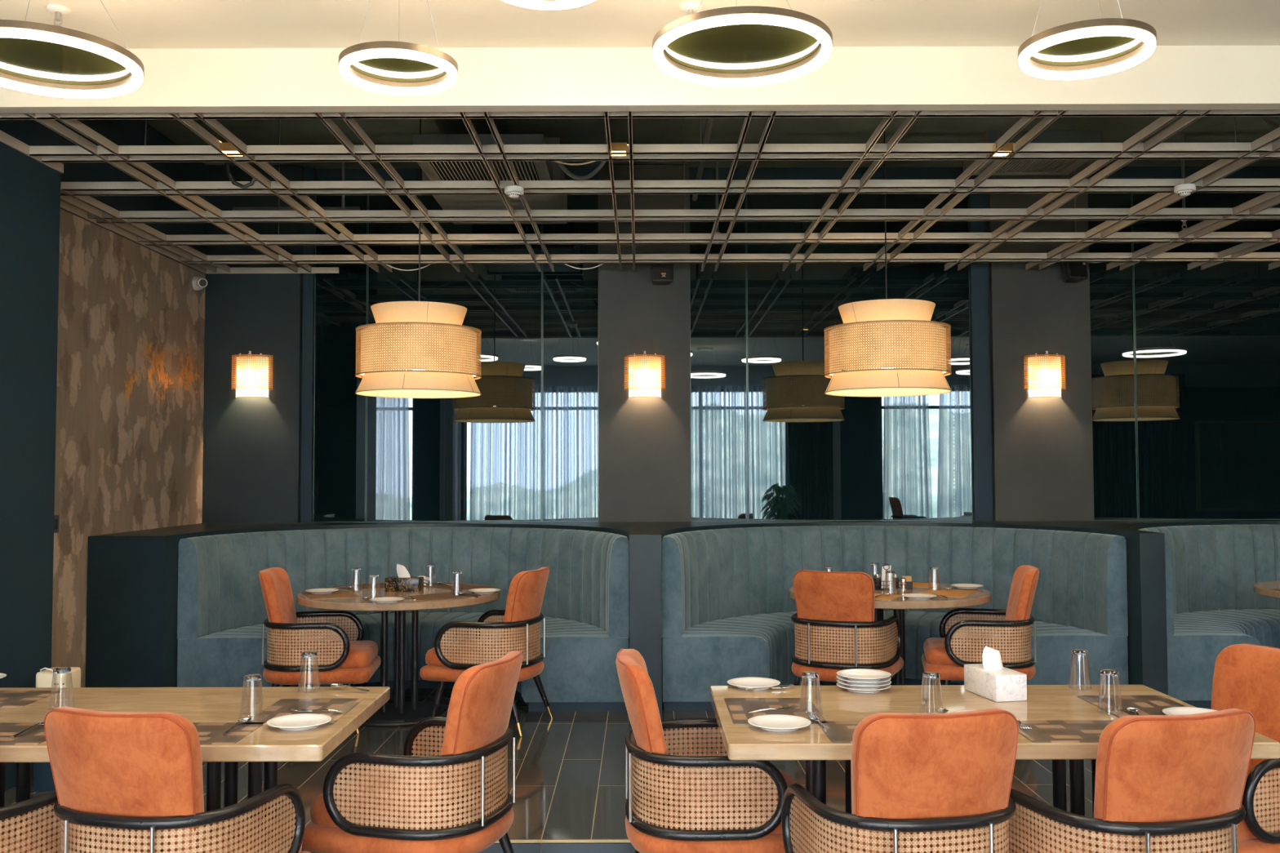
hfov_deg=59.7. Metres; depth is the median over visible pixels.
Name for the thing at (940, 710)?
spoon
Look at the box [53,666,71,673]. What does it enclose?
tumbler
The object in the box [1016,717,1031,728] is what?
fork
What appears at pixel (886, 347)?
pendant lamp
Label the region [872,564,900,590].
condiment caddy
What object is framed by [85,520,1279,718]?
wall
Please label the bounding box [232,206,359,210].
cable tray
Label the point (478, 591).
plate
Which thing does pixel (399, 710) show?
round table
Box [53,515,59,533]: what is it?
wall switch plate
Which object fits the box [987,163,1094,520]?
wall pier
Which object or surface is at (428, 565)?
tumbler
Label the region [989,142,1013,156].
recessed light
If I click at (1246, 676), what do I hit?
dining chair
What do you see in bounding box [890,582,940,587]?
placemat
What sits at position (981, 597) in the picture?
round table
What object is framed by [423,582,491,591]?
placemat
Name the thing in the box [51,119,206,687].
wall
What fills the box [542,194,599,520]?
mirror panel
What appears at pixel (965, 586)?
plate
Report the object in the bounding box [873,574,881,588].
jar
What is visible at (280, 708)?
placemat
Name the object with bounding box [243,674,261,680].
tumbler
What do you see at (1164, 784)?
dining chair
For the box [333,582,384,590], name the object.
placemat
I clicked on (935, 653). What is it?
seat cushion
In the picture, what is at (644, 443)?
wall pier
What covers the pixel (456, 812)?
panel
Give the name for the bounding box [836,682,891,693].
plate
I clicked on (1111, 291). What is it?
mirror panel
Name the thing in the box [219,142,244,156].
recessed light
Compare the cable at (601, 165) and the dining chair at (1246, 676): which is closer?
the dining chair at (1246, 676)
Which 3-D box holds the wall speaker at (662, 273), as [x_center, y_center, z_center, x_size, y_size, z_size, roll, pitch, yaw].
[0.170,-1.190,8.477,0.166,0.220,0.160,0,-2,0]
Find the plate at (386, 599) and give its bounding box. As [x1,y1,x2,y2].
[368,596,404,603]
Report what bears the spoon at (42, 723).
on the placemat at (36, 735)
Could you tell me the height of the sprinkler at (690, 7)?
0.071 m
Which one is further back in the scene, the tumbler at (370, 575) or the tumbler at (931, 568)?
the tumbler at (931, 568)
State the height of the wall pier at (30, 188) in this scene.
3.850 m
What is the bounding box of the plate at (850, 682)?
[836,675,891,685]
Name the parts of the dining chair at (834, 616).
leg, chrome rod, leg, backrest, cane panel, bentwood frame, seat, chrome rod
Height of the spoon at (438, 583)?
0.020 m
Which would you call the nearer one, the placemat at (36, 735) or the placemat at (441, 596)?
the placemat at (36, 735)
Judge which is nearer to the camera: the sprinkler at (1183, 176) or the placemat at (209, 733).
the placemat at (209, 733)
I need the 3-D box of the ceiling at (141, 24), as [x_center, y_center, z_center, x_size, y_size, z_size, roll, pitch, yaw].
[2.795,-1.764,1.675,16.000,0.100,6.000,0,-2,0]
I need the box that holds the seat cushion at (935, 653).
[923,637,1024,665]
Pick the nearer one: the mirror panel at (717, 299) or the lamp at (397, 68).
the lamp at (397, 68)
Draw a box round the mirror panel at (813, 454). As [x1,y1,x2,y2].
[746,193,973,520]
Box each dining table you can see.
[0,686,390,820]
[709,684,1279,822]
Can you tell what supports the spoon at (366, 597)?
on the round table at (399, 710)
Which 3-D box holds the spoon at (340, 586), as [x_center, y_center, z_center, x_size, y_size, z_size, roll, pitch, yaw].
[-1.888,1.016,7.032,0.191,0.020,0.038,0,-2,2]
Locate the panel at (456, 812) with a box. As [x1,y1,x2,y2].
[310,764,495,829]
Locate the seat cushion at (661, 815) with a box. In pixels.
[643,769,812,833]
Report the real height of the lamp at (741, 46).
0.358 m
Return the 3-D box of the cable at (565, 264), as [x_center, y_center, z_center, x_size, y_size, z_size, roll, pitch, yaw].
[-0.409,-1.193,8.257,0.322,0.061,0.007,0,-2,0]
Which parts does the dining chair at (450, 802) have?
seat, bentwood frame, cane panel, backrest, chrome rod, leg, chrome rod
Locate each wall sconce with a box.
[231,351,273,397]
[624,351,665,398]
[1023,351,1066,398]
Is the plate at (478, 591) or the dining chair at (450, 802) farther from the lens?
the plate at (478, 591)
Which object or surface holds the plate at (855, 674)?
on the plate at (850, 682)
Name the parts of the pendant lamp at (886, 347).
cord, lamp shade, lamp shade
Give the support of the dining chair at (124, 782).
on the floor
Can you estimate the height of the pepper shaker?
0.101 m
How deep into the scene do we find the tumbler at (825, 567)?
6.99 m
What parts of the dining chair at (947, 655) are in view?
leg, leg, seat, bentwood frame, cane panel, backrest, chrome rod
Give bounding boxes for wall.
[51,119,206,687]
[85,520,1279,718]
[315,166,1279,520]
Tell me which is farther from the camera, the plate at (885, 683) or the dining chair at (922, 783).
the plate at (885, 683)
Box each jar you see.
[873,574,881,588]
[891,574,898,588]
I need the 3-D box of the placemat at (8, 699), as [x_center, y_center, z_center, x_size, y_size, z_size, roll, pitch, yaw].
[-2.320,0.967,3.961,0.400,0.003,0.280,0,-2,0]
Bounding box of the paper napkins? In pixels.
[423,576,430,585]
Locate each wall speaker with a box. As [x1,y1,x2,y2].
[651,263,673,284]
[1061,262,1088,283]
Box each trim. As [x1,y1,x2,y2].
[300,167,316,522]
[301,842,635,852]
[311,519,1279,522]
[494,839,630,843]
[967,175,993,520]
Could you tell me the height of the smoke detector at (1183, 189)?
0.053 m
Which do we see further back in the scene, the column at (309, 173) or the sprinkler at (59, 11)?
the column at (309, 173)
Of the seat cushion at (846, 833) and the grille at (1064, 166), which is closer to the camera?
the seat cushion at (846, 833)
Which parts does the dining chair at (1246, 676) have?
backrest, seat, bentwood frame, cane panel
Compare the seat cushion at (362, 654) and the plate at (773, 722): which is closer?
the plate at (773, 722)
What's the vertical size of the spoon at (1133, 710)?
0.020 m
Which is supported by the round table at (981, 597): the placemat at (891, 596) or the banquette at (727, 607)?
the placemat at (891, 596)
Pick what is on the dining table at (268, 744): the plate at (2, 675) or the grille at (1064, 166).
the plate at (2, 675)
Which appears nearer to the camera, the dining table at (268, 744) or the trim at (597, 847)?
the dining table at (268, 744)
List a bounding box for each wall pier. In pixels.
[0,120,62,791]
[201,165,303,523]
[598,164,690,522]
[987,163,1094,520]
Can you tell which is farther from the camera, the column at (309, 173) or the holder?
the column at (309, 173)
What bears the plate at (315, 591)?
on the placemat at (336, 594)
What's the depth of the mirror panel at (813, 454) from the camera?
8.62 m
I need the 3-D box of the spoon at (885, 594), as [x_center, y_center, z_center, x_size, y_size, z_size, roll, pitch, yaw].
[1.409,0.987,6.512,0.038,0.020,0.191,-2,-3,42]
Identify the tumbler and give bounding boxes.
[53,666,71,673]
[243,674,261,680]
[302,651,316,657]
[351,568,360,570]
[368,574,378,577]
[426,564,435,567]
[453,571,462,573]
[802,671,818,678]
[824,566,832,568]
[871,562,879,565]
[885,570,894,573]
[922,671,939,678]
[929,567,938,569]
[1071,648,1087,655]
[1100,669,1118,675]
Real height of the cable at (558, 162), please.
0.066 m
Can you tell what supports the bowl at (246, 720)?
on the spoon at (246, 720)
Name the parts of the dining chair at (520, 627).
leg, seat, bentwood frame, cane panel, leg, backrest, chrome rod, leg, chrome rod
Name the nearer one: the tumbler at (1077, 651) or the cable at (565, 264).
the tumbler at (1077, 651)
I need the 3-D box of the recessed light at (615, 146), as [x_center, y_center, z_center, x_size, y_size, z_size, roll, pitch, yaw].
[-0.104,-1.328,5.348,0.084,0.040,0.096,0,-2,0]
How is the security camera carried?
attached to the wall at (130, 386)
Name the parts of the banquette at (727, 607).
backrest, seat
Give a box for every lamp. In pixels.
[0,0,144,98]
[338,0,457,95]
[355,118,481,398]
[502,0,595,9]
[652,0,832,86]
[823,130,951,396]
[1017,0,1156,79]
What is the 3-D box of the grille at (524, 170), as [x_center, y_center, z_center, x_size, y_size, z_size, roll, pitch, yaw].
[-0.914,-1.576,6.642,0.740,0.120,0.700,0,-2,0]
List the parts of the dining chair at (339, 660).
chrome rod, leg, backrest, cane panel, bentwood frame, seat, leg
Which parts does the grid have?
hanger rod, hanger rod, hanger rod, hanger rod, hanger rod, hanger rod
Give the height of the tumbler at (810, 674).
0.138 m
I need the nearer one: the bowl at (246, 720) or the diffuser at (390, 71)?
the bowl at (246, 720)
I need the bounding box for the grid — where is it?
[0,109,1279,273]
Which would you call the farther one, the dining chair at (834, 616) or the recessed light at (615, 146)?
the dining chair at (834, 616)
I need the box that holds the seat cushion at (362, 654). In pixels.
[274,640,377,668]
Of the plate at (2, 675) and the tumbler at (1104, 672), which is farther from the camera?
the plate at (2, 675)
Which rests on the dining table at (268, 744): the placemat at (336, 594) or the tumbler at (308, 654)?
the tumbler at (308, 654)
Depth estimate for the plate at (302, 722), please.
3.54 m
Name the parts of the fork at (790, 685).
handle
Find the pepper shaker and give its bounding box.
[900,577,906,595]
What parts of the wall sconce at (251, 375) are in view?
lamp shade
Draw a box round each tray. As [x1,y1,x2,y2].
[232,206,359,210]
[875,587,900,590]
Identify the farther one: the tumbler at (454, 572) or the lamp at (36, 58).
the tumbler at (454, 572)
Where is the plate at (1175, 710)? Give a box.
[1162,706,1217,715]
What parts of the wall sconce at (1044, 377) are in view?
lamp shade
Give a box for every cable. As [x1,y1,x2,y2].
[386,264,430,271]
[553,160,595,164]
[556,160,606,180]
[564,263,603,269]
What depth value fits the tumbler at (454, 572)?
6.68 m
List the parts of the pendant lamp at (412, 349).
lamp shade, lamp shade, cord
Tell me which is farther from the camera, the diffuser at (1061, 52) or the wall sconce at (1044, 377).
the wall sconce at (1044, 377)
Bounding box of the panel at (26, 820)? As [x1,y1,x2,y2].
[0,815,62,852]
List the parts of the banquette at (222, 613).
seat, backrest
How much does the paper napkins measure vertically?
0.065 m
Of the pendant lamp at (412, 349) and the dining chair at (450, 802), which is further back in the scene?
the pendant lamp at (412, 349)
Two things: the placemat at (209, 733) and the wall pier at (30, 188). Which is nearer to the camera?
the placemat at (209, 733)
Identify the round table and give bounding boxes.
[296,582,499,727]
[788,582,991,685]
[1253,580,1279,598]
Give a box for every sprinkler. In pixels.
[45,4,70,26]
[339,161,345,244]
[679,1,702,14]
[715,160,720,244]
[1180,132,1186,230]
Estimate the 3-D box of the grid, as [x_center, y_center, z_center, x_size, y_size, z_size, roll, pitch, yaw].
[1.632,-1.688,6.637,9.926,0.850,3.839,0,-2,0]
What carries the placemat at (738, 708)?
on the dining table at (810, 744)
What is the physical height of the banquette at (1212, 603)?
1.072 m
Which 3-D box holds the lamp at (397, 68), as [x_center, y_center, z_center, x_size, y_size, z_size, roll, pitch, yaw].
[-0.829,-1.407,3.842,0.401,0.413,0.401,1,-3,-25]
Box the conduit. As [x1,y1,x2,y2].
[692,117,714,200]
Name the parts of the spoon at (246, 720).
handle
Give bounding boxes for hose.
[225,162,255,189]
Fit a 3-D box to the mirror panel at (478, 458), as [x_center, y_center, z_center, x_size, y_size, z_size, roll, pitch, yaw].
[-1.434,-0.566,8.636,1.351,2.597,0.016,0,-2,0]
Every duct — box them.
[422,137,567,224]
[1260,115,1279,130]
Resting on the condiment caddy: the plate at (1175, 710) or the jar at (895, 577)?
the jar at (895, 577)
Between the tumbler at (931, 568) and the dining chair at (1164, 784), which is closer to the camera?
the dining chair at (1164, 784)
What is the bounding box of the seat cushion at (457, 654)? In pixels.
[425,640,533,666]
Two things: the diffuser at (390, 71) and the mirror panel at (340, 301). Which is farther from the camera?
the mirror panel at (340, 301)
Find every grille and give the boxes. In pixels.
[412,133,553,180]
[963,130,1101,175]
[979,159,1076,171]
[1067,262,1088,277]
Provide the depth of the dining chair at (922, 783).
2.96 m
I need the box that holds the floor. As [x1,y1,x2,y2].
[4,688,1092,852]
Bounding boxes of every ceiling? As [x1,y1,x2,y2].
[0,0,1279,48]
[142,116,1279,168]
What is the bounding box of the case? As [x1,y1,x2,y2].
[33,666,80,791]
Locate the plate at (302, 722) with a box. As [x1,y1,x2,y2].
[266,713,331,730]
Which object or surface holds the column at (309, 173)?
attached to the wall at (1125, 172)
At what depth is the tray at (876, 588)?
6.92 m
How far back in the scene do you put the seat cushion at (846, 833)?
3.34 m
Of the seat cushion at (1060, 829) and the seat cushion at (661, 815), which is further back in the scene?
the seat cushion at (661, 815)
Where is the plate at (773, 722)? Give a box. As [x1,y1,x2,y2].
[747,714,811,732]
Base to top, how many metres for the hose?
0.140 m
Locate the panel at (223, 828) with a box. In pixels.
[204,817,302,852]
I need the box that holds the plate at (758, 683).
[727,677,780,690]
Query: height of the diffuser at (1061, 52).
0.025 m
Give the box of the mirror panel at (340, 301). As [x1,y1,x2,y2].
[312,195,368,521]
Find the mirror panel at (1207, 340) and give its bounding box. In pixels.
[1131,192,1279,519]
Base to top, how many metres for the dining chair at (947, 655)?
0.914 m
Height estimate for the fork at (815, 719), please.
0.013 m
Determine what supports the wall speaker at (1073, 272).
attached to the wall at (1125, 172)
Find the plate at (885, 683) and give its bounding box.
[836,679,891,689]
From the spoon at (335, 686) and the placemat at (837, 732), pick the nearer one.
the placemat at (837, 732)
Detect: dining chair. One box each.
[0,790,62,852]
[44,706,310,852]
[258,567,381,733]
[302,651,523,852]
[419,566,553,737]
[615,648,812,852]
[781,708,1018,852]
[791,569,903,685]
[921,564,1039,684]
[1001,708,1255,852]
[1210,643,1279,852]
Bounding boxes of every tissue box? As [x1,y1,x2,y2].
[384,564,423,591]
[964,645,1026,702]
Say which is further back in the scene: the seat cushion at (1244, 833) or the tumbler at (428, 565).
the tumbler at (428, 565)
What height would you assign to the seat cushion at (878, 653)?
0.109 m
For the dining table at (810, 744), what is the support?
on the floor
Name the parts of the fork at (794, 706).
handle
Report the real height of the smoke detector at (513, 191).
0.053 m
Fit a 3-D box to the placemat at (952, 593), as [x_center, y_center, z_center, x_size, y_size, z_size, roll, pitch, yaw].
[1.850,1.004,6.734,0.280,0.003,0.400,-2,-3,30]
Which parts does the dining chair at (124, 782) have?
chrome rod, backrest, chrome rod, cane panel, bentwood frame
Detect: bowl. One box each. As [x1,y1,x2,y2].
[237,717,251,723]
[329,684,342,688]
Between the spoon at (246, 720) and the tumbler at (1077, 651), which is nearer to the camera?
the spoon at (246, 720)
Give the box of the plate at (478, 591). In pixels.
[467,588,500,594]
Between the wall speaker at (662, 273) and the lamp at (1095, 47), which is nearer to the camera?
the lamp at (1095, 47)
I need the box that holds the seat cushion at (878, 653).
[800,639,894,663]
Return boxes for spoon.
[10,721,44,738]
[222,717,251,736]
[324,586,355,588]
[329,684,370,693]
[362,595,374,599]
[436,582,453,586]
[457,592,478,598]
[875,593,890,598]
[936,708,948,713]
[1126,707,1139,715]
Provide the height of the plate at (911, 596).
0.020 m
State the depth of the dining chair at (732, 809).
3.63 m
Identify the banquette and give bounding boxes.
[177,527,629,711]
[661,525,1128,711]
[1137,524,1279,709]
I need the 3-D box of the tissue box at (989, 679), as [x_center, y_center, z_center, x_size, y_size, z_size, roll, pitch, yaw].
[1.266,0.870,3.986,0.118,0.178,0.235,0,-2,-11]
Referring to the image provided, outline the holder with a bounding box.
[902,576,912,589]
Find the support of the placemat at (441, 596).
on the round table at (399, 710)
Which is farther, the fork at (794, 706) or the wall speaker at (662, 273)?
the wall speaker at (662, 273)
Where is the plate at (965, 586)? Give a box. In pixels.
[951,583,983,589]
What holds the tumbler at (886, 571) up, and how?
on the round table at (981, 597)
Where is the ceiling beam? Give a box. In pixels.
[0,44,1279,113]
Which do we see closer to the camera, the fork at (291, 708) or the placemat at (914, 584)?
the fork at (291, 708)
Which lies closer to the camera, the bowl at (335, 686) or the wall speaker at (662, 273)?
the bowl at (335, 686)
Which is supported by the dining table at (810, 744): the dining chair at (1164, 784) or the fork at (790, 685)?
the fork at (790, 685)
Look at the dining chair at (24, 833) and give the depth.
3.17 m
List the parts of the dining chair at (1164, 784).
cane panel, bentwood frame, chrome rod, backrest, chrome rod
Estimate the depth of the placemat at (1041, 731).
3.42 m
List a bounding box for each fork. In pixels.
[288,706,342,714]
[744,684,794,691]
[746,704,798,714]
[808,713,826,730]
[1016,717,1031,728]
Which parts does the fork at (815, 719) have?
handle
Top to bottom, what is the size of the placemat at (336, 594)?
0.003 m
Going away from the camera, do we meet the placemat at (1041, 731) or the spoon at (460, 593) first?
the placemat at (1041, 731)
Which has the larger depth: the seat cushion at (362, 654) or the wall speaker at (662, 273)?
the wall speaker at (662, 273)
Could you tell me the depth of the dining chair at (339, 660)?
6.29 m
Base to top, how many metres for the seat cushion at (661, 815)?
0.109 m
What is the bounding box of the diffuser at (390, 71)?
[339,48,457,95]
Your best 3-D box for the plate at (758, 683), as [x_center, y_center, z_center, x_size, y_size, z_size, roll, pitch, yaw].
[0.422,0.958,4.141,0.197,0.020,0.197,-1,-3,24]
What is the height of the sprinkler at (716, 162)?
0.621 m
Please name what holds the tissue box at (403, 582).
on the round table at (399, 710)
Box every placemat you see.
[0,690,62,707]
[0,722,45,745]
[191,722,263,744]
[242,698,363,724]
[302,590,359,599]
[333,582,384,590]
[399,591,480,600]
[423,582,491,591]
[724,697,826,724]
[818,720,861,743]
[875,593,902,599]
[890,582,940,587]
[919,588,977,597]
[1017,720,1112,742]
[1077,695,1186,718]
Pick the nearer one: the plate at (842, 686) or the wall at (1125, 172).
the plate at (842, 686)
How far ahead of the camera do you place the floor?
5.46 m
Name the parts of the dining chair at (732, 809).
chrome rod, chrome rod, backrest, cane panel, seat, bentwood frame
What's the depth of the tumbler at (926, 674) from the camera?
3.62 m
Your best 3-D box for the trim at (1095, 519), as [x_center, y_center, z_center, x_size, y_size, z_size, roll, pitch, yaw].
[2.042,0.720,8.552,9.120,0.006,0.006,0,-2,0]
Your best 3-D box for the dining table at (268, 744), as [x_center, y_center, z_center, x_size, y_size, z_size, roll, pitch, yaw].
[-1.742,1.331,3.708,1.621,0.750,0.904,0,-2,0]
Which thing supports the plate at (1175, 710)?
on the placemat at (1117, 706)
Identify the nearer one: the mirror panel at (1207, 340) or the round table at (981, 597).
the round table at (981, 597)
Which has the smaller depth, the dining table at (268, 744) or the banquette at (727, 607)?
the dining table at (268, 744)
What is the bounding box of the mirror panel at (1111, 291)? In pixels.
[1088,192,1138,519]
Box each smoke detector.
[504,185,524,198]
[1173,183,1195,196]
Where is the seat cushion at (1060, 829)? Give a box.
[1005,822,1092,852]
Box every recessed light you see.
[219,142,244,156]
[608,142,626,156]
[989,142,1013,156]
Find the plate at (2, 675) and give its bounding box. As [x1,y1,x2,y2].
[0,673,6,678]
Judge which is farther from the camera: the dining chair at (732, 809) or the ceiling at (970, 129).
the ceiling at (970, 129)
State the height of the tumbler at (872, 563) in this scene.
0.138 m
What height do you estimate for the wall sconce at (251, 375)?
0.355 m
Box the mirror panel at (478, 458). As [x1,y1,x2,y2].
[365,195,542,521]
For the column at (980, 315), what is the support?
attached to the wall at (1125, 172)
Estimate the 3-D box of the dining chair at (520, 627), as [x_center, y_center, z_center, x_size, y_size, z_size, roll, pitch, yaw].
[-0.879,1.290,6.557,0.662,0.914,0.591,-1,-2,16]
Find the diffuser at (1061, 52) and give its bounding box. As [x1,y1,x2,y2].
[1018,26,1155,79]
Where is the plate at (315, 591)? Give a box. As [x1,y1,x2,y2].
[305,588,338,594]
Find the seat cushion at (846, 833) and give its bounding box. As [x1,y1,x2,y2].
[793,821,853,852]
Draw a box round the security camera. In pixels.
[191,276,207,290]
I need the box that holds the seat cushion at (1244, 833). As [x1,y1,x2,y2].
[1237,782,1279,841]
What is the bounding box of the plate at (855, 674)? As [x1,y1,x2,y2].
[836,668,891,681]
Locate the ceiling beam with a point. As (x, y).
(984, 77)
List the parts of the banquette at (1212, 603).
backrest, seat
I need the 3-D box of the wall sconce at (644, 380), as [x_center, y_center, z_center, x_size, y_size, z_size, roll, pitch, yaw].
[0.037,-0.397,8.473,0.317,0.355,0.099,0,-2,0]
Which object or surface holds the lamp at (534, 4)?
hanging from the ceiling at (141, 24)
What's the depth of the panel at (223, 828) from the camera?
3.36 m
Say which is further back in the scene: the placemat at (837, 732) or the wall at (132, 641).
the wall at (132, 641)
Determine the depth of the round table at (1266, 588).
7.02 m
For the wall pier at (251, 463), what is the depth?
8.53 m
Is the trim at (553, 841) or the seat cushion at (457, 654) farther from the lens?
the seat cushion at (457, 654)
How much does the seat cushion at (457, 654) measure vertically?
0.109 m
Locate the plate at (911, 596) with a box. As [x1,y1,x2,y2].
[902,593,936,599]
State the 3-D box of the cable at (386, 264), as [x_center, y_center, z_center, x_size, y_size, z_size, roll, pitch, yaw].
[-1.704,-1.190,8.257,0.383,0.075,0.007,0,-2,0]
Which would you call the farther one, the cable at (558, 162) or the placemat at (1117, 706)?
the cable at (558, 162)
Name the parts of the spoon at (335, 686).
handle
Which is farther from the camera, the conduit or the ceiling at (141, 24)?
the conduit
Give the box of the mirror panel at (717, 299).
[689,194,747,520]
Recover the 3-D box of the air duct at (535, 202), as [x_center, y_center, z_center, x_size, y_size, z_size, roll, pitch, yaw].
[-0.955,-1.662,7.686,0.880,0.340,1.080,0,-2,0]
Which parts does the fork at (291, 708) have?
handle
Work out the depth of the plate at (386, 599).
6.36 m
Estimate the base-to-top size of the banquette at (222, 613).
1.072 m

